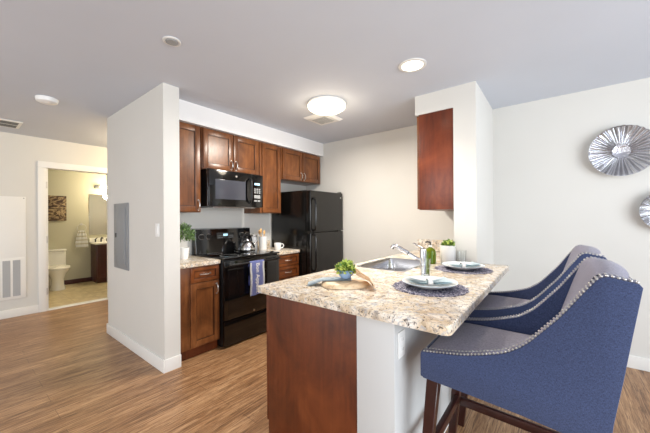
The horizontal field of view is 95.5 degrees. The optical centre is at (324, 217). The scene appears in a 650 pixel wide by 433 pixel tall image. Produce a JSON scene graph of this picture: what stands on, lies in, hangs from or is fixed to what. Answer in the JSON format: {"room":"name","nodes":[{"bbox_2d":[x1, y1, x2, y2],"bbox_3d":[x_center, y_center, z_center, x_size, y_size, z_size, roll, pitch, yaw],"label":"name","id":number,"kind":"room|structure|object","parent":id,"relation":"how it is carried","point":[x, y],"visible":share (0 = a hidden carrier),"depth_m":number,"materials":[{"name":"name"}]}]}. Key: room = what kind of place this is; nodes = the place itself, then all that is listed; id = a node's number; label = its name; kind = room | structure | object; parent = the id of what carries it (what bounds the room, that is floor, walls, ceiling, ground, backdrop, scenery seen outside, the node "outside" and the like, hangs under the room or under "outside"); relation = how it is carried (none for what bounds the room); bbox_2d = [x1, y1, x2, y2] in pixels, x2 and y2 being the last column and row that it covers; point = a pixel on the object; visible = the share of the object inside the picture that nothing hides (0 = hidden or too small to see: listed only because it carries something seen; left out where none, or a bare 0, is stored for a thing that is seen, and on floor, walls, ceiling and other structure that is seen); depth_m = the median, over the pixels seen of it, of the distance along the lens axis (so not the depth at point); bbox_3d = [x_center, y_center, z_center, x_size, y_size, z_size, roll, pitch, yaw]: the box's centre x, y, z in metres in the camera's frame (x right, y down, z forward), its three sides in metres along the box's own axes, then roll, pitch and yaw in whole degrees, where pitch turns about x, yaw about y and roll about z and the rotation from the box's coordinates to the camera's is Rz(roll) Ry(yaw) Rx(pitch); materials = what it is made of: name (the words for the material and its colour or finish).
{"room":"apartment kitchen","nodes":[
{"label":"apartment kitchen","id":0,"kind":"room"},
{"bbox_2d":[0,132,106,310],"bbox_3d":[-4.500,0.102,3.757,0.120,2.490,6.960,0,0,38],"label":"wall","id":1,"kind":"structure","parent":0,"point":[19,154],"depth_m":4.13,"materials":[{"name":"paint"}]},
{"bbox_2d":[0,196,25,300],"bbox_3d":[-4.426,0.407,3.733,0.024,1.390,0.910,0,0,38],"label":"panel","id":2,"kind":"object","parent":1,"relation":"attached to","point":[12,209],"visible":1,"depth_m":3.99,"materials":[{"name":"grey"}]},
{"bbox_2d":[0,305,38,319],"bbox_3d":[-4.409,1.292,3.756,0.014,0.110,6.860,0,0,38],"label":"baseboard","id":3,"kind":"structure","parent":1,"relation":"attached to","point":[22,311],"depth_m":4.03,"materials":[{"name":"white wood"}]},
{"bbox_2d":[46,168,48,309],"bbox_3d":[-4.065,0.306,4.306,0.085,2.054,0.026,0,0,38],"label":"trim","id":4,"kind":"structure","parent":1,"relation":"attached to","point":[47,276],"depth_m":4.28,"materials":[{"name":"white wood"}]},
{"bbox_2d":[37,161,107,311],"bbox_3d":[-3.838,0.266,4.599,0.161,2.156,0.942,0,0,38],"label":"trim","id":5,"kind":"structure","parent":1,"relation":"attached to","point":[41,165],"depth_m":4.23,"materials":[{"name":"white wood"}]},
{"bbox_2d":[47,297,107,310],"bbox_3d":[-3.828,1.337,4.596,0.130,0.012,0.770,0,0,38],"label":"threshold","id":6,"kind":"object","parent":1,"relation":"attached to","point":[106,298],"depth_m":4.57,"materials":[{"name":"beige wood"}]},
{"bbox_2d":[48,169,106,279],"bbox_3d":[-5.213,0.107,6.121,0.120,2.490,2.600,0,0,38],"label":"wall","id":7,"kind":"structure","parent":0,"point":[77,187],"depth_m":6.08,"materials":[{"name":"paint"}]},
{"bbox_2d":[48,195,66,220],"bbox_3d":[-5.340,-0.187,5.844,0.024,0.500,0.330,0,0,38],"label":"picture","id":8,"kind":"object","parent":7,"relation":"attached to","point":[56,204],"visible":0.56,"depth_m":5.86,"materials":[{"name":"brown fabric"}]},
{"bbox_2d":[64,277,91,284],"bbox_3d":[-5.147,1.306,6.088,0.015,0.090,2.380,0,0,38],"label":"baseboard","id":9,"kind":"structure","parent":7,"relation":"attached to","point":[87,279],"depth_m":6.12,"materials":[{"name":"brown wood"}]},
{"bbox_2d":[89,194,106,234],"bbox_3d":[-4.775,-0.068,6.577,0.007,0.865,0.780,0,0,38],"label":"bathroom mirror","id":10,"kind":"object","parent":7,"relation":"attached to","point":[97,203],"visible":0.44,"depth_m":6.38,"materials":[{"name":"clear glass"}]},
{"bbox_2d":[89,237,106,241],"bbox_3d":[-4.760,0.471,6.581,0.018,0.084,0.800,0,0,38],"label":"backsplash","id":11,"kind":"structure","parent":7,"relation":"attached to","point":[104,238],"depth_m":6.36,"materials":[{"name":"beige stone"}]},
{"bbox_2d":[95,185,106,188],"bbox_3d":[-4.726,-0.666,6.530,0.147,0.070,0.550,0,0,38],"label":"vanity light","id":12,"kind":"object","parent":7,"relation":"attached to","point":[96,186],"visible":0.38,"depth_m":6.37,"materials":[{"name":"silver metal"}]},
{"bbox_3d":[-5.078,0.201,6.156,0.050,0.179,0.160,0,0,38],"label":"towel ring","id":13,"kind":"object","parent":7,"relation":"attached to","visible":0},
{"bbox_2d":[75,230,88,247],"bbox_3d":[-5.068,0.443,6.149,0.042,0.374,0.220,0,0,38],"label":"hand towel","id":14,"kind":"object","parent":13,"relation":"hanging from","point":[81,238],"visible":1,"depth_m":6.14,"materials":[{"name":"beige fabric"}]},
{"bbox_2d":[107,83,180,359],"bbox_3d":[-1.911,0.087,3.032,1.450,2.490,0.137,0,0,38],"label":"wall partition","id":15,"kind":"structure","parent":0,"point":[143,171],"depth_m":2.72,"materials":[{"name":"paint"}]},
{"bbox_2d":[114,203,128,270],"bbox_3d":[-2.175,0.195,3.140,0.420,0.697,0.018,0,0,38],"label":"breaker panel","id":16,"kind":"object","parent":15,"relation":"attached to","point":[121,210],"visible":1,"depth_m":3.11,"materials":[{"name":"grey paint"}]},
{"bbox_2d":[107,323,180,372],"bbox_3d":[-1.191,1.272,3.941,1.478,0.110,2.476,0,0,38],"label":"baseboard","id":17,"kind":"structure","parent":15,"relation":"attached to","point":[167,365],"depth_m":2.73,"materials":[{"name":"white wood"}]},
{"bbox_2d":[155,224,158,236],"bbox_3d":[-1.480,0.109,2.601,0.072,0.116,0.010,0,0,38],"label":"light switch","id":18,"kind":"object","parent":15,"relation":"attached to","point":[156,225],"visible":1,"depth_m":2.60,"materials":[{"name":"white plastic"}]},
{"bbox_2d":[179,121,200,212],"bbox_3d":[-1.526,-0.507,3.049,0.376,0.903,0.350,0,0,38],"label":"upper cabinet","id":19,"kind":"object","parent":15,"relation":"attached to","point":[189,134],"visible":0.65,"depth_m":3.00,"materials":[{"name":"brown wood"}]},
{"bbox_2d":[180,183,305,254],"bbox_3d":[-1.377,0.083,4.215,0.830,2.490,2.385,0,0,38],"label":"wall","id":20,"kind":"structure","parent":0,"point":[208,217],"depth_m":3.76,"materials":[{"name":"paint"}]},
{"bbox_2d":[200,127,258,174],"bbox_3d":[-1.174,-0.743,3.500,0.376,0.436,0.765,0,0,38],"label":"upper cabinet","id":21,"kind":"object","parent":20,"relation":"attached to","point":[218,150],"visible":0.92,"depth_m":3.35,"materials":[{"name":"brown wood"}]},
{"bbox_2d":[200,168,262,208],"bbox_3d":[-1.130,-0.316,3.480,0.464,0.406,0.726,0,0,38],"label":"microwave","id":22,"kind":"object","parent":21,"relation":"attached to","point":[221,189],"visible":0.95,"depth_m":3.29,"materials":[{"name":"black metal"}]},
{"bbox_2d":[179,99,322,156],"bbox_3d":[-0.910,-1.065,3.844,0.375,0.200,2.385,0,0,38],"label":"soffit","id":23,"kind":"object","parent":20,"relation":"attached to","point":[190,113],"depth_m":3.46,"materials":[{"name":"paint"}]},
{"bbox_2d":[244,142,280,213],"bbox_3d":[-0.833,-0.511,3.961,0.343,0.903,0.360,0,0,38],"label":"upper cabinet","id":24,"kind":"object","parent":20,"relation":"attached to","point":[269,155],"visible":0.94,"depth_m":3.85,"materials":[{"name":"brown wood"}]},
{"bbox_2d":[280,147,319,185],"bbox_3d":[-0.446,-0.746,4.428,0.376,0.438,0.835,0,0,38],"label":"upper cabinet","id":25,"kind":"object","parent":20,"relation":"attached to","point":[297,168],"visible":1,"depth_m":4.29,"materials":[{"name":"brown wood"}]},
{"bbox_2d":[0,0,649,147],"bbox_3d":[-0.987,-1.214,1.060,9.050,0.100,7.060,0,0,38],"label":"ceiling","id":26,"kind":"structure","parent":0,"point":[262,62],"depth_m":2.12,"materials":[{"name":"paint"}]},
{"bbox_2d":[0,118,22,128],"bbox_3d":[-3.986,-1.138,3.377,0.370,0.013,0.705,0,0,38],"label":"ceiling vent","id":27,"kind":"object","parent":26,"relation":"in","point":[3,122],"visible":1,"depth_m":3.55,"materials":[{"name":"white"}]},
{"bbox_2d":[35,95,58,104],"bbox_3d":[-2.688,-1.129,2.852,0.170,0.047,0.170,0,0,38],"label":"smoke detector","id":28,"kind":"object","parent":26,"relation":"attached to","point":[43,99],"visible":1,"depth_m":2.81,"materials":[{"name":"white plastic"}]},
{"bbox_2d":[162,36,180,46],"bbox_3d":[-1.008,-1.157,1.941,0.112,0.012,0.112,0,0,38],"label":"sprinkler cover","id":29,"kind":"object","parent":26,"relation":"attached to","point":[169,40],"visible":1,"depth_m":1.93,"materials":[{"name":"white plastic"}]},
{"bbox_2d":[304,114,342,124],"bbox_3d":[-0.021,-1.155,3.467,0.332,0.028,0.332,0,0,38],"label":"exhaust fan","id":30,"kind":"object","parent":26,"relation":"attached to","point":[318,119],"visible":0.99,"depth_m":3.43,"materials":[{"name":"grey plastic"}]},
{"bbox_2d":[307,96,345,115],"bbox_3d":[0.017,-1.115,3.012,0.394,0.109,0.394,0,0,38],"label":"dome light","id":31,"kind":"object","parent":26,"relation":"attached to","point":[320,105],"visible":1,"depth_m":2.90,"materials":[{"name":"beige glass"}]},
{"bbox_2d":[398,58,426,72],"bbox_3d":[0.672,-1.169,2.269,0.210,0.008,0.210,0,0,38],"label":"recessed light","id":32,"kind":"object","parent":26,"relation":"in","point":[413,64],"visible":1,"depth_m":2.26,"materials":[{"name":"beige"}]},
{"bbox_2d":[0,281,649,432],"bbox_3d":[-1.865,1.381,1.825,11.200,0.100,6.960,0,0,38],"label":"floor","id":33,"kind":"structure","parent":0,"point":[61,370],"depth_m":2.33,"materials":[{"name":"brown wood"}]},
{"bbox_2d":[48,248,70,290],"bbox_3d":[-5.103,0.984,5.605,0.678,0.735,0.376,0,0,38],"label":"toilet","id":34,"kind":"object","parent":33,"relation":"on","point":[57,267],"visible":0.75,"depth_m":5.54,"materials":[{"name":"white ceramic"}]},
{"bbox_2d":[89,237,106,282],"bbox_3d":[-4.579,0.888,6.441,0.472,0.920,0.800,0,0,38],"label":"vanity cabinet","id":35,"kind":"object","parent":33,"relation":"on","point":[98,249],"visible":0.23,"depth_m":6.12,"materials":[{"name":"brown wood"}]},
{"bbox_2d":[89,241,106,244],"bbox_3d":[-4.591,0.530,6.449,0.448,0.034,0.800,0,0,38],"label":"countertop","id":36,"kind":"structure","parent":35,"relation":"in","point":[90,242],"depth_m":6.14,"materials":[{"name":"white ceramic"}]},
{"bbox_2d":[180,264,219,360],"bbox_3d":[-1.405,0.897,2.993,0.622,0.864,0.410,0,0,38],"label":"base cabinet","id":37,"kind":"object","parent":33,"relation":"on","point":[199,286],"visible":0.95,"depth_m":2.82,"materials":[{"name":"brown wood"}]},
{"bbox_2d":[180,255,219,268],"bbox_3d":[-1.416,0.443,2.999,0.604,0.039,0.411,0,0,38],"label":"countertop","id":38,"kind":"structure","parent":37,"relation":"on","point":[192,261],"depth_m":2.87,"materials":[{"name":"stone"}]},
{"bbox_2d":[180,222,196,258],"bbox_3d":[-1.465,0.230,3.057,0.258,0.387,0.269,0,0,38],"label":"potted herb","id":39,"kind":"object","parent":38,"relation":"on","point":[184,251],"visible":0.7,"depth_m":3.03,"materials":[{"name":"green plant"}]},
{"bbox_2d":[180,247,189,258],"bbox_3d":[-1.464,0.366,3.056,0.112,0.115,0.112,0,0,38],"label":"pot","id":40,"kind":"object","parent":39,"relation":"attached to","point":[184,251],"depth_m":3.02,"materials":[{"name":"white ceramic"}]},
{"bbox_2d":[192,227,280,346],"bbox_3d":[-1.009,0.724,3.433,0.694,1.205,0.756,0,0,38],"label":"range","id":41,"kind":"object","parent":33,"relation":"on","point":[242,316],"visible":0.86,"depth_m":3.21,"materials":[{"name":"black metal"}]},
{"bbox_2d":[192,249,279,260],"bbox_3d":[-1.030,0.419,3.448,0.640,0.021,0.756,0,0,38],"label":"cooktop","id":42,"kind":"object","parent":41,"relation":"in","point":[224,254],"depth_m":3.31,"materials":[{"name":"black glass"}]},
{"bbox_2d":[238,233,256,251],"bbox_3d":[-0.953,0.296,3.609,0.215,0.223,0.212,0,0,-3],"label":"kettle","id":43,"kind":"object","parent":41,"relation":"on","point":[247,245],"visible":0.99,"depth_m":3.54,"materials":[{"name":"silver metal"}]},
{"bbox_2d":[248,259,264,295],"bbox_3d":[-0.745,0.649,3.217,0.042,0.369,0.199,0,0,38],"label":"dish towel","id":44,"kind":"object","parent":41,"relation":"hanging from","point":[256,272],"visible":0.92,"depth_m":3.19,"materials":[{"name":"blue fabric"}]},
{"bbox_2d":[279,253,298,280],"bbox_3d":[-0.680,0.892,3.919,0.622,0.864,0.398,0,0,38],"label":"base cabinet","id":45,"kind":"object","parent":33,"relation":"on","point":[288,263],"visible":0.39,"depth_m":3.76,"materials":[{"name":"brown wood"}]},
{"bbox_2d":[257,247,299,254],"bbox_3d":[-0.690,0.439,3.926,0.604,0.039,0.400,0,0,38],"label":"countertop","id":46,"kind":"structure","parent":45,"relation":"on","point":[282,251],"depth_m":3.80,"materials":[{"name":"stone"}]},
{"bbox_2d":[250,233,257,248],"bbox_3d":[-0.953,0.314,3.944,0.104,0.214,0.104,0,0,38],"label":"canister","id":47,"kind":"object","parent":46,"relation":"on","point":[254,237],"visible":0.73,"depth_m":3.90,"materials":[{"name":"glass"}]},
{"bbox_2d":[258,236,266,249],"bbox_3d":[-0.823,0.333,3.907,0.116,0.175,0.116,0,0,38],"label":"utensil crock","id":48,"kind":"object","parent":46,"relation":"on","point":[262,240],"visible":0.94,"depth_m":3.86,"materials":[{"name":"white ceramic"}]},
{"bbox_2d":[274,243,283,249],"bbox_3d":[-0.608,0.374,3.861,0.107,0.090,0.107,0,0,38],"label":"mug","id":49,"kind":"object","parent":46,"relation":"on","point":[277,246],"visible":1,"depth_m":3.83,"materials":[{"name":"white ceramic"}]},
{"bbox_2d":[272,190,342,275],"bbox_3d":[-0.224,0.474,4.311,0.803,1.695,0.735,0,0,38],"label":"refrigerator","id":50,"kind":"object","parent":33,"relation":"on","point":[309,221],"visible":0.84,"depth_m":4.01,"materials":[{"name":"black metal"}]},
{"bbox_2d":[266,294,356,432],"bbox_3d":[0.646,0.884,2.577,0.678,0.864,2.467,0,0,38],"label":"base cabinet","id":51,"kind":"object","parent":33,"relation":"on","point":[312,350],"visible":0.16,"depth_m":1.58,"materials":[{"name":"brown wood"}]},
{"bbox_2d":[258,250,508,335],"bbox_3d":[0.795,0.430,2.443,1.132,0.039,2.494,0,0,38],"label":"countertop","id":52,"kind":"structure","parent":51,"relation":"on","point":[443,316],"depth_m":1.55,"materials":[{"name":"stone"}]},
{"bbox_2d":[308,277,351,285],"bbox_3d":[0.029,0.395,1.840,0.275,0.036,0.090,0,0,-3],"label":"cloth napkin","id":53,"kind":"object","parent":52,"relation":"on","point":[322,278],"visible":0.89,"depth_m":1.82,"materials":[{"name":"blue fabric"}]},
{"bbox_2d":[334,258,355,278],"bbox_3d":[0.131,0.310,1.836,0.156,0.127,0.159,0,0,38],"label":"potted succulent","id":54,"kind":"object","parent":53,"relation":"on","point":[345,269],"visible":0.99,"depth_m":1.80,"materials":[{"name":"green plant"}]},
{"bbox_2d":[337,270,353,278],"bbox_3d":[0.129,0.348,1.837,0.112,0.052,0.112,0,0,38],"label":"plant pot","id":55,"kind":"object","parent":54,"relation":"attached to","point":[345,274],"depth_m":1.80,"materials":[{"name":"blue ceramic"}]},
{"bbox_2d":[321,279,369,289],"bbox_3d":[0.127,0.401,1.802,0.300,0.025,0.218,0,0,-2],"label":"wooden board","id":56,"kind":"object","parent":52,"relation":"on","point":[355,283],"visible":0.81,"depth_m":1.73,"materials":[{"name":"brown wood"}]},
{"bbox_2d":[355,268,375,287],"bbox_3d":[0.238,0.355,1.760,0.106,0.096,0.194,0,0,0],"label":"tea towel","id":57,"kind":"object","parent":52,"relation":"on","point":[358,273],"visible":0.99,"depth_m":1.75,"materials":[{"name":"fabric"}]},
{"bbox_2d":[357,258,419,270],"bbox_3d":[0.630,0.495,2.635,0.451,0.178,0.676,0,0,38],"label":"sink","id":58,"kind":"object","parent":52,"relation":"in","point":[391,264],"visible":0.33,"depth_m":2.88,"materials":[{"name":"silver metal"}]},
{"bbox_2d":[391,243,425,266],"bbox_3d":[0.705,0.310,2.490,0.300,0.200,0.064,0,0,25],"label":"faucet","id":59,"kind":"object","parent":52,"relation":"on","point":[422,250],"visible":0.72,"depth_m":2.46,"materials":[{"name":"silver metal"}]},
{"bbox_2d":[420,258,430,275],"bbox_3d":[0.703,0.348,2.068,0.072,0.125,0.072,0,0,38],"label":"drinking glass","id":60,"kind":"object","parent":52,"relation":"on","point":[424,262],"visible":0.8,"depth_m":2.04,"materials":[{"name":"white"}]},
{"bbox_2d":[392,281,468,296],"bbox_3d":[0.615,0.409,1.737,0.422,0.004,0.422,0,0,38],"label":"placemat","id":61,"kind":"object","parent":52,"relation":"on","point":[457,290],"visible":0.49,"depth_m":1.65,"materials":[{"name":"grey fabric"}]},
{"bbox_2d":[402,276,457,289],"bbox_3d":[0.615,0.389,1.737,0.310,0.036,0.310,0,0,38],"label":"dinner plate","id":62,"kind":"object","parent":61,"relation":"on","point":[439,286],"visible":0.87,"depth_m":1.72,"materials":[{"name":"white ceramic"}]},
{"bbox_2d":[406,277,453,284],"bbox_3d":[0.615,0.375,1.737,0.244,0.039,0.144,0,0,0],"label":"salad plate","id":63,"kind":"object","parent":62,"relation":"on","point":[443,280],"visible":1,"depth_m":1.73,"materials":[{"name":"white ceramic"}]},
{"bbox_2d":[425,241,435,263],"bbox_3d":[0.944,0.309,2.642,0.094,0.200,0.096,0,0,38],"label":"soap bottle","id":64,"kind":"object","parent":52,"relation":"on","point":[430,252],"visible":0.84,"depth_m":2.61,"materials":[{"name":"green glass"}]},
{"bbox_2d":[440,239,455,263],"bbox_3d":[1.090,0.294,2.607,0.143,0.228,0.133,0,0,38],"label":"potted succulent","id":65,"kind":"object","parent":52,"relation":"on","point":[447,247],"visible":0.92,"depth_m":2.57,"materials":[{"name":"white ceramic"}]},
{"bbox_2d":[457,250,465,261],"bbox_3d":[1.185,0.345,2.554,0.072,0.125,0.072,0,0,38],"label":"drinking glass","id":66,"kind":"object","parent":52,"relation":"on","point":[461,253],"visible":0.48,"depth_m":2.53,"materials":[{"name":"white"}]},
{"bbox_2d":[435,265,493,273],"bbox_3d":[1.091,0.406,2.336,0.422,0.004,0.422,0,0,38],"label":"placemat","id":67,"kind":"object","parent":52,"relation":"on","point":[443,268],"visible":0.55,"depth_m":2.26,"materials":[{"name":"grey fabric"}]},
{"bbox_2d":[442,261,484,269],"bbox_3d":[1.091,0.386,2.336,0.310,0.036,0.310,0,0,38],"label":"dinner plate","id":68,"kind":"object","parent":67,"relation":"on","point":[454,262],"visible":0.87,"depth_m":2.30,"materials":[{"name":"white ceramic"}]},
{"bbox_2d":[444,262,479,266],"bbox_3d":[1.091,0.372,2.336,0.244,0.039,0.144,0,0,0],"label":"salad plate","id":69,"kind":"object","parent":68,"relation":"on","point":[462,264],"visible":1,"depth_m":2.33,"materials":[{"name":"white ceramic"}]},
{"bbox_2d":[420,256,642,432],"bbox_3d":[0.832,0.741,1.283,0.710,1.148,0.540,0,0,38],"label":"bar stool","id":70,"kind":"object","parent":33,"relation":"on","point":[559,364],"visible":0.94,"depth_m":1.02,"materials":[{"name":"blue fabric"}]},
{"bbox_2d":[458,244,606,426],"bbox_3d":[1.272,0.738,1.853,0.710,1.148,0.540,0,0,38],"label":"bar stool","id":71,"kind":"object","parent":33,"relation":"on","point":[495,304],"visible":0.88,"depth_m":1.84,"materials":[{"name":"blue fabric"}]},
{"bbox_2d":[395,81,493,432],"bbox_3d":[0.994,0.069,2.309,0.205,2.490,2.460,0,0,38],"label":"wall","id":72,"kind":"structure","parent":0,"point":[472,112],"depth_m":2.58,"materials":[{"name":"paint"}]},
{"bbox_2d":[357,316,395,432],"bbox_3d":[0.231,0.887,1.341,0.192,0.864,0.012,0,0,38],"label":"wall","id":73,"kind":"structure","parent":72,"relation":"attached to","point":[376,351],"depth_m":1.33,"materials":[{"name":"paint"}]},
{"bbox_2d":[398,329,404,359],"bbox_3d":[0.346,0.568,1.330,0.008,0.116,0.072,0,0,38],"label":"wall outlet","id":74,"kind":"object","parent":72,"relation":"attached to","point":[401,335],"visible":1,"depth_m":1.32,"materials":[{"name":"white plastic"}]},
{"bbox_2d":[415,87,452,116],"bbox_3d":[1.278,-1.085,3.097,0.350,0.185,0.860,0,0,38],"label":"soffit","id":75,"kind":"object","parent":72,"relation":"attached to","point":[439,100],"depth_m":2.75,"materials":[{"name":"paint"}]},
{"bbox_2d":[417,108,453,210],"bbox_3d":[1.274,-0.534,3.104,0.368,0.913,0.854,0,0,38],"label":"upper cabinet","id":76,"kind":"object","parent":72,"relation":"attached to","point":[435,174],"visible":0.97,"depth_m":2.75,"materials":[{"name":"red wood"}]},
{"bbox_2d":[306,77,649,358],"bbox_3d":[1.194,0.068,3.791,9.000,2.490,0.120,0,0,38],"label":"wall","id":77,"kind":"structure","parent":0,"point":[549,199],"depth_m":2.99,"materials":[{"name":"paint"}]},
{"bbox_2d":[418,239,453,250],"bbox_3d":[1.427,0.336,3.521,0.648,0.139,0.020,0,0,38],"label":"backsplash","id":78,"kind":"structure","parent":77,"relation":"attached to","point":[435,244],"depth_m":3.61,"materials":[{"name":"stone"}]},
{"bbox_2d":[588,124,649,175],"bbox_3d":[2.585,-0.581,2.572,0.438,0.438,0.076,0,0,38],"label":"wall decor","id":79,"kind":"object","parent":77,"relation":"attached to","point":[623,150],"visible":1,"depth_m":2.57,"materials":[{"name":"silver metal"}]},
{"bbox_2d":[627,355,649,371],"bbox_3d":[3.230,1.245,2.116,3.540,0.110,0.014,0,0,38],"label":"baseboard","id":80,"kind":"structure","parent":77,"relation":"attached to","point":[635,362],"depth_m":2.53,"materials":[{"name":"white wood"}]},
{"bbox_2d":[639,195,649,225],"bbox_3d":[2.801,-0.059,2.405,0.339,0.340,0.076,0,0,38],"label":"wall plate","id":81,"kind":"object","parent":77,"relation":"attached to","point":[644,210],"visible":1,"depth_m":2.47,"materials":[{"name":"silver metal"}]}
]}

